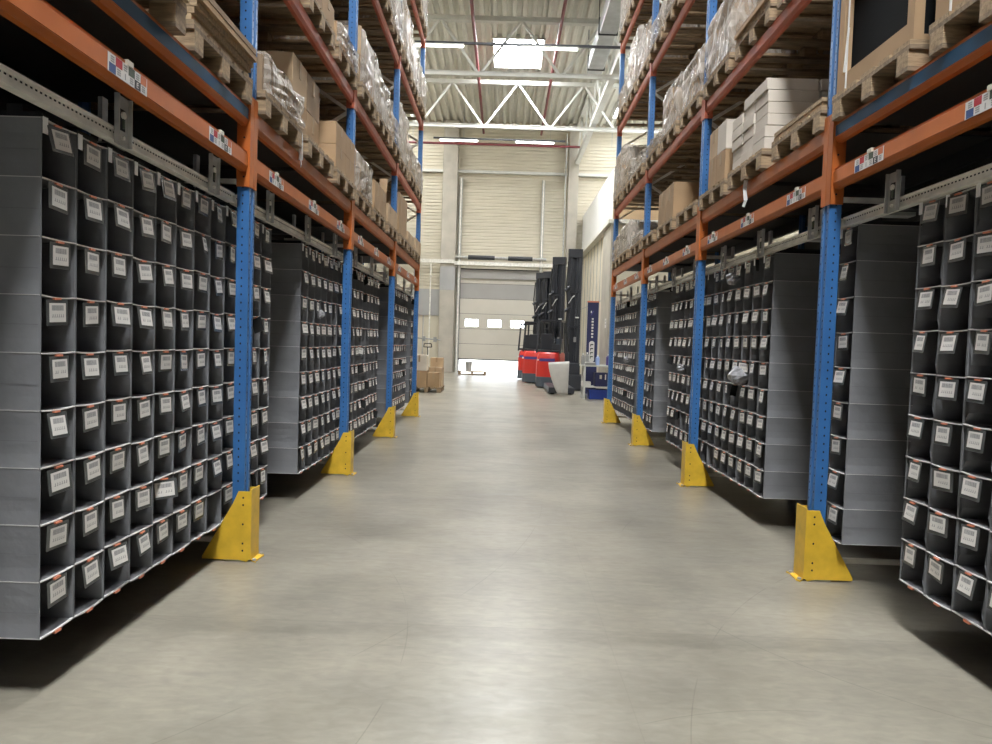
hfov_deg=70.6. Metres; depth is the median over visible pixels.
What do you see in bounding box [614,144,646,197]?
load
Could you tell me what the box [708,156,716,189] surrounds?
carton
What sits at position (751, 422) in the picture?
column
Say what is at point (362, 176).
load
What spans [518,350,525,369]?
hood
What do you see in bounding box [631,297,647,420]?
column
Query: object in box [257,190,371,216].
wooden pallet
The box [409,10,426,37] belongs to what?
wooden pallet
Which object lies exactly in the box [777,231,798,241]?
wall
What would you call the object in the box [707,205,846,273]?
rail
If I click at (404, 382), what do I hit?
column
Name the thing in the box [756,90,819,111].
carton
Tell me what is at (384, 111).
load
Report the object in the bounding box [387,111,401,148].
load
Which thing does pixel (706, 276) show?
column
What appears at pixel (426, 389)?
wooden pallet
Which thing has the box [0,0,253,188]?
beam
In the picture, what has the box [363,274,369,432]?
column
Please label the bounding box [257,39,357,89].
wooden pallet
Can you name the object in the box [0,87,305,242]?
wall
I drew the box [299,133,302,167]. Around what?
strap
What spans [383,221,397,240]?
wooden pallet
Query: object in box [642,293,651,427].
column
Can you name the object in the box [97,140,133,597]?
column
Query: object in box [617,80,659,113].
load
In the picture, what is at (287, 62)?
carton
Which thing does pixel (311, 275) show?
column
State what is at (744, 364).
column
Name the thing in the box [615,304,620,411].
column
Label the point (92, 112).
beam
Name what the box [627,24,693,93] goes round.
load
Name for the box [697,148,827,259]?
beam
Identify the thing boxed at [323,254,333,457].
column
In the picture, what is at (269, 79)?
load
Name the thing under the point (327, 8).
carton
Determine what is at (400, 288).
rail
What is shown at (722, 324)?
column
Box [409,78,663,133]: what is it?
roof truss
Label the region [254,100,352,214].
beam
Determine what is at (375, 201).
carton
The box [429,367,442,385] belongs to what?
carton
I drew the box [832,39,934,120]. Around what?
wooden pallet
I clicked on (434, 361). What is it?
carton
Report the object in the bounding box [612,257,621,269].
wooden pallet
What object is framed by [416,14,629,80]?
roof truss
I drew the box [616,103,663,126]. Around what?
wooden pallet
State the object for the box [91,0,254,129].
beam
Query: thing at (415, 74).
load
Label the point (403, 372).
column
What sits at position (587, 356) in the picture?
bottle
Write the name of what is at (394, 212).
carton
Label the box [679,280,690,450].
column
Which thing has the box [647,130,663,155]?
load
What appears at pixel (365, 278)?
column
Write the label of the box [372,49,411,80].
wooden pallet
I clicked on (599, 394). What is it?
crate
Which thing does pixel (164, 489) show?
column
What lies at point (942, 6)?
crate
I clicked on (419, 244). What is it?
carton
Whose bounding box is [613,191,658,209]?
wooden pallet
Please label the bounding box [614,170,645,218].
beam
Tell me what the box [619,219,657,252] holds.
load
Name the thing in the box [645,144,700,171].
wooden pallet
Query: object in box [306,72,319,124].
carton
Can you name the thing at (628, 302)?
column
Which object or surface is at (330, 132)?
carton
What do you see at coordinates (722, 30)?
load
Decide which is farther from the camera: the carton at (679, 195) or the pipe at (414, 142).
the pipe at (414, 142)
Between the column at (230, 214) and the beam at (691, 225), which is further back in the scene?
the beam at (691, 225)
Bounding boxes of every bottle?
[581,353,584,364]
[585,352,588,361]
[595,355,599,364]
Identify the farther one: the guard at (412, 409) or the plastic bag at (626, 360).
the guard at (412, 409)
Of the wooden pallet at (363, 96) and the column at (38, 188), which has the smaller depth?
the column at (38, 188)
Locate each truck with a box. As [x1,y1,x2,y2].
[517,273,542,377]
[522,271,551,382]
[535,257,566,386]
[544,249,582,393]
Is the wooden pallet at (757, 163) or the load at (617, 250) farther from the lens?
the load at (617, 250)
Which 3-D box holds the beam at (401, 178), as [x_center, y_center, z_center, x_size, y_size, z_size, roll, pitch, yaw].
[-1.412,-2.927,11.303,0.081,0.210,2.826,2,2,1]
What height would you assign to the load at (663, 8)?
0.400 m
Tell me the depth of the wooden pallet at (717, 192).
6.55 m
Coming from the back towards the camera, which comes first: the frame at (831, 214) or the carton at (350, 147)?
the carton at (350, 147)
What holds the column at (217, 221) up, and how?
hanging from the rail at (120, 135)
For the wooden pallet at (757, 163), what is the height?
0.144 m
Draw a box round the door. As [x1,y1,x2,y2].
[455,178,545,371]
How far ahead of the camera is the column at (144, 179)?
3.40 m
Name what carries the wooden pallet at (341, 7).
on the beam
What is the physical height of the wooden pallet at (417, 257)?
0.144 m
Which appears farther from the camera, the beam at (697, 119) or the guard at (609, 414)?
the guard at (609, 414)
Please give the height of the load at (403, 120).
0.840 m
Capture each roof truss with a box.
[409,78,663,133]
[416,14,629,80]
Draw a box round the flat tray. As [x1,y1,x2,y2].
[584,362,595,364]
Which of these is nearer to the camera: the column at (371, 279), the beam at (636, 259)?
the column at (371, 279)
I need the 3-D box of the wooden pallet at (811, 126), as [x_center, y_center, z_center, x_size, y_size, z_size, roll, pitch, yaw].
[2.607,-1.567,4.713,1.200,0.144,0.800,2,2,1]
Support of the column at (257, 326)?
hanging from the rail at (265, 216)
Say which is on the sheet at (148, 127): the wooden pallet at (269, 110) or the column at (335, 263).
the wooden pallet at (269, 110)
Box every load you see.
[225,52,304,127]
[272,20,358,71]
[312,23,378,105]
[328,67,391,130]
[334,0,403,42]
[354,149,372,200]
[370,0,413,70]
[381,33,419,88]
[383,99,409,167]
[386,63,426,109]
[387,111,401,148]
[402,0,427,24]
[406,143,417,179]
[415,159,423,190]
[613,234,621,259]
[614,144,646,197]
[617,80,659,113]
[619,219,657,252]
[620,0,661,26]
[623,157,645,185]
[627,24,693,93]
[632,230,651,245]
[634,148,646,169]
[638,14,689,71]
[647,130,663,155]
[650,0,705,39]
[662,71,723,134]
[682,43,755,110]
[705,0,829,79]
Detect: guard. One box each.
[202,485,263,562]
[321,430,356,475]
[372,406,397,437]
[401,392,419,416]
[601,398,620,422]
[629,413,653,445]
[676,441,713,486]
[786,503,851,581]
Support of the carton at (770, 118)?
on the carton at (767, 130)
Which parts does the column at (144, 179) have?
carrier plate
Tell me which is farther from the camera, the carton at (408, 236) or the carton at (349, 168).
the carton at (408, 236)
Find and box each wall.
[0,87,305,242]
[376,120,663,371]
[579,224,776,385]
[582,167,658,248]
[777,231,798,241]
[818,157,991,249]
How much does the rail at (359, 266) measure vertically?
0.232 m
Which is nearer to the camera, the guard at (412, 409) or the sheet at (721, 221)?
the sheet at (721, 221)
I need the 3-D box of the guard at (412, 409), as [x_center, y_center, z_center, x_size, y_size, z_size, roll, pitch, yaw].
[-1.557,0.591,12.877,0.340,0.452,0.176,2,2,1]
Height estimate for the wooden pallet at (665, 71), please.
0.144 m
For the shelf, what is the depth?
18.30 m
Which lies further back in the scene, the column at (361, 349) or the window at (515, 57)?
the window at (515, 57)
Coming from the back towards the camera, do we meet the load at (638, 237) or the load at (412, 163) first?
the load at (412, 163)
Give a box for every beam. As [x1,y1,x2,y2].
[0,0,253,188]
[0,59,77,105]
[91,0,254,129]
[91,109,236,194]
[253,131,352,249]
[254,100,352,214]
[257,204,320,240]
[283,0,355,109]
[352,215,395,275]
[353,201,395,250]
[355,90,397,176]
[371,0,400,68]
[395,263,419,290]
[396,241,419,271]
[398,163,420,212]
[400,63,423,129]
[410,0,425,48]
[611,259,642,296]
[612,249,642,277]
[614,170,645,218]
[617,65,649,135]
[620,0,644,53]
[642,226,697,283]
[643,207,698,258]
[646,100,703,182]
[650,0,694,76]
[670,254,714,278]
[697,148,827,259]
[698,116,829,224]
[703,0,811,119]
[718,219,798,259]
[804,210,921,249]
[805,138,991,226]
[825,84,991,205]
[828,20,991,146]
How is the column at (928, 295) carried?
hanging from the rail at (895, 200)
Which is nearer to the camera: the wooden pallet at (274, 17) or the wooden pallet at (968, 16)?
the wooden pallet at (968, 16)
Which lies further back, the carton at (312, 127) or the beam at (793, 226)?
the beam at (793, 226)
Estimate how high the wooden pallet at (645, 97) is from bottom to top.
0.144 m
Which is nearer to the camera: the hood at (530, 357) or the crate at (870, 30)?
the crate at (870, 30)
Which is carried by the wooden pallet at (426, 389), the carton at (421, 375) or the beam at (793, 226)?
the carton at (421, 375)
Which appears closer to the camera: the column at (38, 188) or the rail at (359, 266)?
the column at (38, 188)
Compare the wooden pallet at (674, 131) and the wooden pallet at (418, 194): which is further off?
the wooden pallet at (418, 194)
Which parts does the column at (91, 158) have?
carrier plate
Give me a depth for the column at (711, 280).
7.17 m
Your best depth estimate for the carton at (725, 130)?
6.21 m
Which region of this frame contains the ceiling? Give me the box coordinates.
[405,0,662,128]
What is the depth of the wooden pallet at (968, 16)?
3.12 m
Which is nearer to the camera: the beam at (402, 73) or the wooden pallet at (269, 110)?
the wooden pallet at (269, 110)
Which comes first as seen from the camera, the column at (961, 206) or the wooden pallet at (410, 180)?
the column at (961, 206)
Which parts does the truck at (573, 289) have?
support leg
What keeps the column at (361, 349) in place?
hanging from the rail at (359, 266)
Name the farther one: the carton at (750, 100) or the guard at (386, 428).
the guard at (386, 428)
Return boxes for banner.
[585,301,598,396]
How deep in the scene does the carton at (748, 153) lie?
5.64 m
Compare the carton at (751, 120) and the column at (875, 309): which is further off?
the carton at (751, 120)
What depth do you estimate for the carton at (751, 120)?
5.61 m
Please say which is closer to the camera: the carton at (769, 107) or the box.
the carton at (769, 107)
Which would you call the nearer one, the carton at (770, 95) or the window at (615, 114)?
the carton at (770, 95)
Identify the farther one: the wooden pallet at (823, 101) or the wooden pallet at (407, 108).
the wooden pallet at (407, 108)
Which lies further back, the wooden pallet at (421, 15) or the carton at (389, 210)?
the wooden pallet at (421, 15)
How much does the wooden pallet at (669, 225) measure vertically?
0.144 m
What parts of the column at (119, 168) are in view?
carrier plate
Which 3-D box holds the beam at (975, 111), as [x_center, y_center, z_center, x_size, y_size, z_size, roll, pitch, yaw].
[2.037,-1.127,2.845,0.081,0.352,2.826,2,2,1]
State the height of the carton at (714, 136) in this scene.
0.260 m
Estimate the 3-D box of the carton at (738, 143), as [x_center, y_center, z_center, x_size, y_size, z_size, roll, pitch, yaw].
[2.226,-1.921,5.907,0.386,0.085,0.251,2,2,1]
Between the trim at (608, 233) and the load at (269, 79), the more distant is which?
the trim at (608, 233)
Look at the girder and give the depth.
24.81 m
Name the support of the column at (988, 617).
hanging from the rail at (895, 200)
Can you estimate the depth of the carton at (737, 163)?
5.93 m
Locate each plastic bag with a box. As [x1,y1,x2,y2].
[315,310,324,317]
[623,357,630,362]
[677,364,685,370]
[726,272,740,284]
[727,366,748,384]
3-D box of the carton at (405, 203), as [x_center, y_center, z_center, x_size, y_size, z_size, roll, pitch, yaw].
[-1.948,-2.322,10.588,1.151,0.580,0.386,2,2,1]
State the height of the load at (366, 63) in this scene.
0.640 m
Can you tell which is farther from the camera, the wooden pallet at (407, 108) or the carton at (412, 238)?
the wooden pallet at (407, 108)
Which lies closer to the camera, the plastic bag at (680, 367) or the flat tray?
the plastic bag at (680, 367)
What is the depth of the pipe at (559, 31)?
22.47 m
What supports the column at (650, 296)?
hanging from the rail at (668, 286)
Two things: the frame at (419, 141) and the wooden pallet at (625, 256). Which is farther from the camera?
the frame at (419, 141)
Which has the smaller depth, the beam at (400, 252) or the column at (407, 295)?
the beam at (400, 252)
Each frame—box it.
[78,0,257,561]
[306,0,357,474]
[319,0,401,437]
[363,1,426,416]
[607,0,671,417]
[636,0,719,445]
[688,0,807,486]
[807,0,902,581]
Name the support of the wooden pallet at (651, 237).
on the sheet at (721, 221)
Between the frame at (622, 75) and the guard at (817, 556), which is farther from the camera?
the frame at (622, 75)
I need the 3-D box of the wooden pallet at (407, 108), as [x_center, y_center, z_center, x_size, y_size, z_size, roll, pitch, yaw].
[-1.870,-4.591,12.179,1.200,0.144,0.800,2,2,1]
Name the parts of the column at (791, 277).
carrier plate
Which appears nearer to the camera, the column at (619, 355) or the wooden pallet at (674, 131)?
the wooden pallet at (674, 131)
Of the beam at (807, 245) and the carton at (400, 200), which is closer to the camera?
the beam at (807, 245)
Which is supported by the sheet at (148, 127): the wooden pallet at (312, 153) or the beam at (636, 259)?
the wooden pallet at (312, 153)
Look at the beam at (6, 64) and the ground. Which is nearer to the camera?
the beam at (6, 64)
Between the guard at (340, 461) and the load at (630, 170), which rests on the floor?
the guard at (340, 461)
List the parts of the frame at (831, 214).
post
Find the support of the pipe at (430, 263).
on the floor
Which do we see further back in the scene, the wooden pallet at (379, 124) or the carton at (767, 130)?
the wooden pallet at (379, 124)
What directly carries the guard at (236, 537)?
on the floor
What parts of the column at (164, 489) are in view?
carrier plate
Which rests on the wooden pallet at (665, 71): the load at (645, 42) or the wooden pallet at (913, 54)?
the load at (645, 42)
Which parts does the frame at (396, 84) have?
post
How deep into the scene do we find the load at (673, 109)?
8.37 m
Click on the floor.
(504, 567)
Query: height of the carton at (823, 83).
0.085 m
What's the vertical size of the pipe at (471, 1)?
0.550 m
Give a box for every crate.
[587,388,606,399]
[836,0,972,93]
[935,0,962,20]
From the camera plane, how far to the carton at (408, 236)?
11.02 m
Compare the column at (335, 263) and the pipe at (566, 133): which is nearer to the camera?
the column at (335, 263)
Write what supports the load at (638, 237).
on the wooden pallet at (635, 249)
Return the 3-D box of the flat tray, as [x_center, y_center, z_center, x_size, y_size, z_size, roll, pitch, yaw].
[2.460,-0.223,18.323,0.280,0.075,0.200,2,2,1]
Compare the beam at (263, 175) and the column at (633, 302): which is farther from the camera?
the column at (633, 302)
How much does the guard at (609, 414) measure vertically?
0.452 m
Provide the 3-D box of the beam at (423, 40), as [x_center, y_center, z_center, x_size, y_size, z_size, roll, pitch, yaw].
[-1.318,-5.858,11.180,0.081,0.210,2.826,2,2,1]
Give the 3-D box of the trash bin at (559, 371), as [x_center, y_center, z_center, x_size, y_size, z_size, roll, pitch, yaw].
[1.707,0.158,19.251,0.574,0.930,0.249,2,2,1]
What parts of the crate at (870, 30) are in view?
frame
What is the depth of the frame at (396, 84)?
9.91 m
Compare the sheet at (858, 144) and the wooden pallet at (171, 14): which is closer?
the wooden pallet at (171, 14)
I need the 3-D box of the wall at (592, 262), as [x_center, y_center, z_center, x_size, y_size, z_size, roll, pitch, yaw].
[6.327,-2.181,27.095,5.170,5.300,9.450,2,2,1]
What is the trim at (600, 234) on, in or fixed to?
on the wall at (600, 210)
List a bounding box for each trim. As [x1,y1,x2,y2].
[420,259,582,267]
[422,169,609,177]
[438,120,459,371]
[563,123,579,353]
[583,219,657,256]
[598,223,613,388]
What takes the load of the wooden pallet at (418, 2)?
on the beam
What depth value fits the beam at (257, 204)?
8.30 m
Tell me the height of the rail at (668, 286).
0.232 m
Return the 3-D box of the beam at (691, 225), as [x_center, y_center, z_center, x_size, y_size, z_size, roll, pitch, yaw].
[2.103,-1.634,8.489,0.081,0.192,2.826,2,2,1]
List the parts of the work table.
leg, leg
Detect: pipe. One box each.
[406,105,613,147]
[428,263,431,357]
[470,0,484,133]
[540,0,567,135]
[562,133,567,256]
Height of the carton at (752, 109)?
0.085 m
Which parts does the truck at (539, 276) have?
seat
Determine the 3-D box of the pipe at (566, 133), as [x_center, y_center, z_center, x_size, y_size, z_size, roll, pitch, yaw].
[2.997,-5.225,31.499,0.070,10.800,0.405,2,2,1]
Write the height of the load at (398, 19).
0.940 m
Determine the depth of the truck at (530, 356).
25.33 m
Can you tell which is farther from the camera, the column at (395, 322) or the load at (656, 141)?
the column at (395, 322)
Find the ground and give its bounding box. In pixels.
[459,359,517,373]
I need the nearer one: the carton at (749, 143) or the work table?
the carton at (749, 143)
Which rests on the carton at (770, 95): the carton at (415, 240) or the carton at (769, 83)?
the carton at (769, 83)
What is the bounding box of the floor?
[0,372,991,743]
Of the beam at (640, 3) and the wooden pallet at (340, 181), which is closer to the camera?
the wooden pallet at (340, 181)
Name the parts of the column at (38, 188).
carrier plate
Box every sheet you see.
[0,0,216,105]
[91,110,331,200]
[257,201,380,241]
[324,241,406,263]
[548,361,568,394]
[626,251,714,272]
[662,215,798,251]
[724,132,991,215]
[874,55,991,127]
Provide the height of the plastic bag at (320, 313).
0.069 m
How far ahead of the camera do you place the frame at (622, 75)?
12.71 m
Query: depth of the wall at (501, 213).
31.69 m
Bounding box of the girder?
[575,23,633,164]
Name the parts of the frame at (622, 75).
post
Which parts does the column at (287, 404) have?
carrier plate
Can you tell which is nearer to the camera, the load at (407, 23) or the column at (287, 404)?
the column at (287, 404)
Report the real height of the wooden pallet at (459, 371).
0.144 m
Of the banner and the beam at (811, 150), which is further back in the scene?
the banner
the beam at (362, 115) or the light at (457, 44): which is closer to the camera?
the beam at (362, 115)
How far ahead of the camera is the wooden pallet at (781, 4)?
5.00 m
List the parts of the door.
guide rail, panel, panel, panel, panel, panel, panel, header panel, guide rail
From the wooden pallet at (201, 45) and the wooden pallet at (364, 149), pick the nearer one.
the wooden pallet at (201, 45)
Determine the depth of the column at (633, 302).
11.31 m
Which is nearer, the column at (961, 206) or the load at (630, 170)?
the column at (961, 206)
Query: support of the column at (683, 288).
hanging from the rail at (668, 286)
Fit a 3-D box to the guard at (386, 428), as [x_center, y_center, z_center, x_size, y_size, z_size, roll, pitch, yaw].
[-1.585,0.709,10.050,0.340,0.452,0.176,2,2,1]
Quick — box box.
[593,372,607,386]
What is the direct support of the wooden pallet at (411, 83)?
on the beam
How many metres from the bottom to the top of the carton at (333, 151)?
0.200 m
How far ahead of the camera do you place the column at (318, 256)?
6.49 m
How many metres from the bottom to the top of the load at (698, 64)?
0.560 m
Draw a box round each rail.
[0,63,234,202]
[230,190,340,258]
[334,247,386,282]
[379,273,412,295]
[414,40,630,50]
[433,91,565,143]
[617,283,650,303]
[649,259,709,292]
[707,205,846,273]
[843,163,991,226]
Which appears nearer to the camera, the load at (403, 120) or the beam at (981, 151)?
the beam at (981, 151)
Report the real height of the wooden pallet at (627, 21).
0.144 m
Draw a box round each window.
[492,33,545,68]
[611,106,617,118]
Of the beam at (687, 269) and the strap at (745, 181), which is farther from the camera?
the beam at (687, 269)
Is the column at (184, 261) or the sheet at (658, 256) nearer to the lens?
the column at (184, 261)
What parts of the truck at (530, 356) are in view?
seat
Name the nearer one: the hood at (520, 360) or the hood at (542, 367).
the hood at (542, 367)
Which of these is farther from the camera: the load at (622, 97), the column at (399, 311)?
the load at (622, 97)
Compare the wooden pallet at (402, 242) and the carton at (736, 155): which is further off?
the wooden pallet at (402, 242)
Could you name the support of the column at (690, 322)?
hanging from the rail at (668, 286)
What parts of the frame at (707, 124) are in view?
post, post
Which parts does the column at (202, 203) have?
carrier plate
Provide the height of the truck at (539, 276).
4.299 m
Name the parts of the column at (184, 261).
carrier plate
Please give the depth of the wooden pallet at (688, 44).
9.29 m
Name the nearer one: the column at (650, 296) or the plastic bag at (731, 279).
the plastic bag at (731, 279)
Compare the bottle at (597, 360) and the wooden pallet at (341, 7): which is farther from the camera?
the bottle at (597, 360)
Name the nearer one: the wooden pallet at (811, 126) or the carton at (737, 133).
the wooden pallet at (811, 126)
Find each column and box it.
[0,103,76,639]
[66,125,106,617]
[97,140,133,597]
[125,155,156,582]
[149,166,177,566]
[170,177,194,554]
[188,185,210,541]
[205,195,224,533]
[220,202,236,522]
[250,217,263,486]
[257,221,272,499]
[267,237,308,473]
[304,245,315,469]
[311,248,321,465]
[317,251,328,461]
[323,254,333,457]
[329,257,338,453]
[334,259,342,448]
[349,267,356,430]
[352,268,359,438]
[356,270,363,436]
[360,272,367,434]
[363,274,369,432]
[367,275,373,429]
[370,277,376,427]
[373,278,379,425]
[376,284,388,416]
[392,290,396,405]
[394,289,398,405]
[396,290,400,411]
[397,291,402,410]
[399,292,404,408]
[401,293,405,407]
[403,294,407,406]
[405,295,413,402]
[407,295,413,399]
[612,304,618,407]
[613,305,618,409]
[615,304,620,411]
[617,303,622,412]
[619,302,625,413]
[621,302,627,414]
[623,301,629,415]
[626,300,632,417]
[628,299,634,418]
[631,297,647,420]
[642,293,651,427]
[646,293,653,429]
[648,289,671,431]
[666,285,675,441]
[670,283,680,444]
[674,282,685,447]
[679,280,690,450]
[684,280,694,441]
[686,279,694,425]
[697,275,707,456]
[700,273,714,463]
[706,270,720,467]
[713,268,728,471]
[720,265,736,475]
[727,262,744,481]
[735,259,753,486]
[744,255,766,491]
[753,247,841,500]
[826,217,921,546]
[899,192,955,593]
[923,186,979,610]
[952,180,991,629]
[984,518,991,635]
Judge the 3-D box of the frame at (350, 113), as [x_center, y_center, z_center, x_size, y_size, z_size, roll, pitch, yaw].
[-1.964,-3.257,7.046,1.140,8.600,0.110,2,2,1]
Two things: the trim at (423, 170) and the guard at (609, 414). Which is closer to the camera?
the guard at (609, 414)
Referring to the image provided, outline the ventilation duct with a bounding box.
[587,0,621,73]
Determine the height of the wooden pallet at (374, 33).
0.144 m
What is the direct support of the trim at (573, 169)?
attached to the wall at (501, 213)
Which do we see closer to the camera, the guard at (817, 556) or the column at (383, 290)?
the guard at (817, 556)
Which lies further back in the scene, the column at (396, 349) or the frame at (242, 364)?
the column at (396, 349)
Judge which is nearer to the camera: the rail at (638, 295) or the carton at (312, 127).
the carton at (312, 127)
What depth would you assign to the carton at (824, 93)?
5.24 m
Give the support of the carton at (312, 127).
on the wooden pallet at (312, 153)
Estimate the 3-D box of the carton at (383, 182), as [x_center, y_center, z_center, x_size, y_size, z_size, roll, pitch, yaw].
[-1.680,-2.206,8.730,0.576,0.521,0.450,2,2,1]
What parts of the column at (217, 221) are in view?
carrier plate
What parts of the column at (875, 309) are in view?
carrier plate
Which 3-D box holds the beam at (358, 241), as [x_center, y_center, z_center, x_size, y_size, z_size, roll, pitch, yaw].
[-1.483,-1.478,8.531,0.081,0.352,2.826,2,2,1]
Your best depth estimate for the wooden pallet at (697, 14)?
8.41 m
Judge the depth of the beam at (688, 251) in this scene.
8.36 m
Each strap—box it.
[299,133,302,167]
[742,180,747,206]
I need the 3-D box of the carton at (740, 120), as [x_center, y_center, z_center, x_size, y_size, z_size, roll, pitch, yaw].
[2.229,-2.097,5.901,0.386,0.085,0.251,2,2,1]
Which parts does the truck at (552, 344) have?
seat, control panel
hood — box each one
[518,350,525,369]
[522,351,539,373]
[536,352,564,376]
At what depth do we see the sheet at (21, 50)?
3.55 m
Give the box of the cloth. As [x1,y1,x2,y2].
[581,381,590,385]
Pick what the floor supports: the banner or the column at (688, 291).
the banner
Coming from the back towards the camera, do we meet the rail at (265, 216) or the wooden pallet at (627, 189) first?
the wooden pallet at (627, 189)
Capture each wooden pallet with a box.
[91,90,302,148]
[135,0,186,35]
[173,19,252,103]
[214,0,335,50]
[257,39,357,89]
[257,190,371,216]
[280,135,333,178]
[314,80,376,119]
[319,110,389,143]
[324,233,407,249]
[326,166,355,200]
[330,0,392,24]
[334,17,401,55]
[355,135,400,162]
[362,156,407,178]
[368,207,385,230]
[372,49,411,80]
[372,172,416,191]
[378,75,417,101]
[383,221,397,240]
[386,96,425,119]
[387,185,421,202]
[402,0,421,12]
[404,242,414,257]
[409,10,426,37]
[412,251,419,263]
[416,385,443,392]
[458,370,485,374]
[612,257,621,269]
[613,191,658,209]
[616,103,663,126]
[619,14,649,42]
[619,249,631,263]
[622,178,667,198]
[626,82,691,108]
[628,0,673,18]
[630,240,714,256]
[632,163,699,186]
[637,57,693,88]
[641,229,659,248]
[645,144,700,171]
[649,27,705,63]
[657,216,677,238]
[660,121,722,152]
[664,0,723,33]
[676,200,798,226]
[680,91,751,129]
[699,178,731,210]
[703,52,829,100]
[727,148,794,190]
[735,0,832,64]
[771,106,991,162]
[774,97,866,140]
[777,0,832,10]
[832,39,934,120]
[929,0,991,56]
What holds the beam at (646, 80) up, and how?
attached to the frame at (622, 75)
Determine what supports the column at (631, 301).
hanging from the rail at (638, 295)
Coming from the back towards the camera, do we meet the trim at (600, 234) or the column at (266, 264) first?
the trim at (600, 234)
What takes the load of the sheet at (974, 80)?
on the beam at (976, 47)
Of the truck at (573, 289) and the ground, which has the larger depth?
the ground
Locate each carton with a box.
[257,51,306,108]
[297,108,305,134]
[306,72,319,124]
[306,111,318,146]
[319,121,345,154]
[319,143,345,174]
[322,0,333,29]
[345,156,353,183]
[346,134,354,164]
[368,180,380,212]
[379,179,387,218]
[386,192,403,234]
[386,203,392,225]
[393,209,396,229]
[403,199,406,237]
[406,231,410,243]
[411,235,413,246]
[414,237,417,252]
[416,370,428,386]
[417,355,428,370]
[418,241,420,255]
[427,372,440,386]
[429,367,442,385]
[430,357,443,366]
[658,190,665,225]
[665,182,698,220]
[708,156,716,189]
[709,128,717,161]
[716,148,732,183]
[717,119,735,154]
[732,124,743,141]
[732,134,743,152]
[732,158,740,169]
[733,113,744,131]
[733,146,742,162]
[741,147,752,162]
[742,113,755,132]
[743,124,755,143]
[743,137,752,153]
[744,91,755,111]
[745,102,756,120]
[752,137,773,154]
[753,125,783,145]
[755,78,818,100]
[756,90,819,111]
[756,102,813,122]
[756,113,798,131]
[818,79,828,91]
[819,91,827,98]
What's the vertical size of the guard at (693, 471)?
0.452 m
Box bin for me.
[465,362,472,370]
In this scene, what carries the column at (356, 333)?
hanging from the rail at (359, 266)
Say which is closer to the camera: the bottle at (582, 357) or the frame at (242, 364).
the frame at (242, 364)
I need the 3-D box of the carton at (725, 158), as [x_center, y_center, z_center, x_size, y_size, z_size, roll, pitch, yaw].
[2.313,-1.847,6.321,0.576,0.260,0.246,2,2,1]
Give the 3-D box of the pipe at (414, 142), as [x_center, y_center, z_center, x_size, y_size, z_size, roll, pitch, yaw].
[-0.384,-10.202,28.806,10.370,1.750,0.100,2,2,1]
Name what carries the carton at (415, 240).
on the wooden pallet at (417, 257)
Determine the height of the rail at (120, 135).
0.232 m
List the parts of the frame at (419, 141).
post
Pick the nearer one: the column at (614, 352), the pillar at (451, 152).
the column at (614, 352)
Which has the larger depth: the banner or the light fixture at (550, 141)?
the light fixture at (550, 141)
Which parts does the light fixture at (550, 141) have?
rail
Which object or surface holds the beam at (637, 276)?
attached to the frame at (655, 9)
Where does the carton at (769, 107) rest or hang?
on the carton at (770, 118)
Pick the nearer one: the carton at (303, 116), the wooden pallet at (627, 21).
the carton at (303, 116)
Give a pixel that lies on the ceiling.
(517, 108)
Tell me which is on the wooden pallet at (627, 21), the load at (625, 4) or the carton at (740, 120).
the load at (625, 4)
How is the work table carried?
on the floor
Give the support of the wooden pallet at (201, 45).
on the sheet at (21, 50)
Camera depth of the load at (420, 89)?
12.05 m
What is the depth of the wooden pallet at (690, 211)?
7.46 m
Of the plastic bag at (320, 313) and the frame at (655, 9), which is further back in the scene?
the frame at (655, 9)
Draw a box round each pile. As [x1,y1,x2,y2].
[145,0,256,75]
[734,0,832,43]
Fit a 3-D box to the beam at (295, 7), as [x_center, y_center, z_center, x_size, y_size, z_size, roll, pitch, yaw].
[-1.469,-2.692,5.648,0.081,0.210,2.826,2,2,1]
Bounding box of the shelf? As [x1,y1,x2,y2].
[582,385,606,387]
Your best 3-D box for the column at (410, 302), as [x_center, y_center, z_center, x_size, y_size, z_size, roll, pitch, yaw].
[-1.996,-0.433,12.980,0.932,2.009,0.209,2,2,1]
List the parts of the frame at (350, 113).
post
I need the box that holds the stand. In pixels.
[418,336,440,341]
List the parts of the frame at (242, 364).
post, post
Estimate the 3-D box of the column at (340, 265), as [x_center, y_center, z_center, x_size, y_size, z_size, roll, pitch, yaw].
[-2.065,-0.198,7.282,0.909,2.009,0.212,2,2,1]
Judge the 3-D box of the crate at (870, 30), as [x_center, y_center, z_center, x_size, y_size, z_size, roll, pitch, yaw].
[2.570,-1.996,3.744,1.117,0.790,0.780,2,2,1]
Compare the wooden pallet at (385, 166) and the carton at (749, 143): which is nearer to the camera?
the carton at (749, 143)
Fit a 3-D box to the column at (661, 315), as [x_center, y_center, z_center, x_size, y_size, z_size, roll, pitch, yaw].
[2.592,-0.151,9.645,0.915,1.985,0.214,2,2,1]
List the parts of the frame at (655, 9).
post, post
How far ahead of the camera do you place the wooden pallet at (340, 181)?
6.58 m
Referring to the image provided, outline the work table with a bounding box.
[579,364,607,398]
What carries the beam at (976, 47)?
attached to the frame
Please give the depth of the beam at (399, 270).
11.52 m
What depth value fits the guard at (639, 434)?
9.95 m
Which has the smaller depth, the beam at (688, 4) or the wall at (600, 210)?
the beam at (688, 4)
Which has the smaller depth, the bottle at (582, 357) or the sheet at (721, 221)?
the sheet at (721, 221)
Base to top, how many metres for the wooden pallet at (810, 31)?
0.144 m
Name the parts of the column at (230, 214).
carrier plate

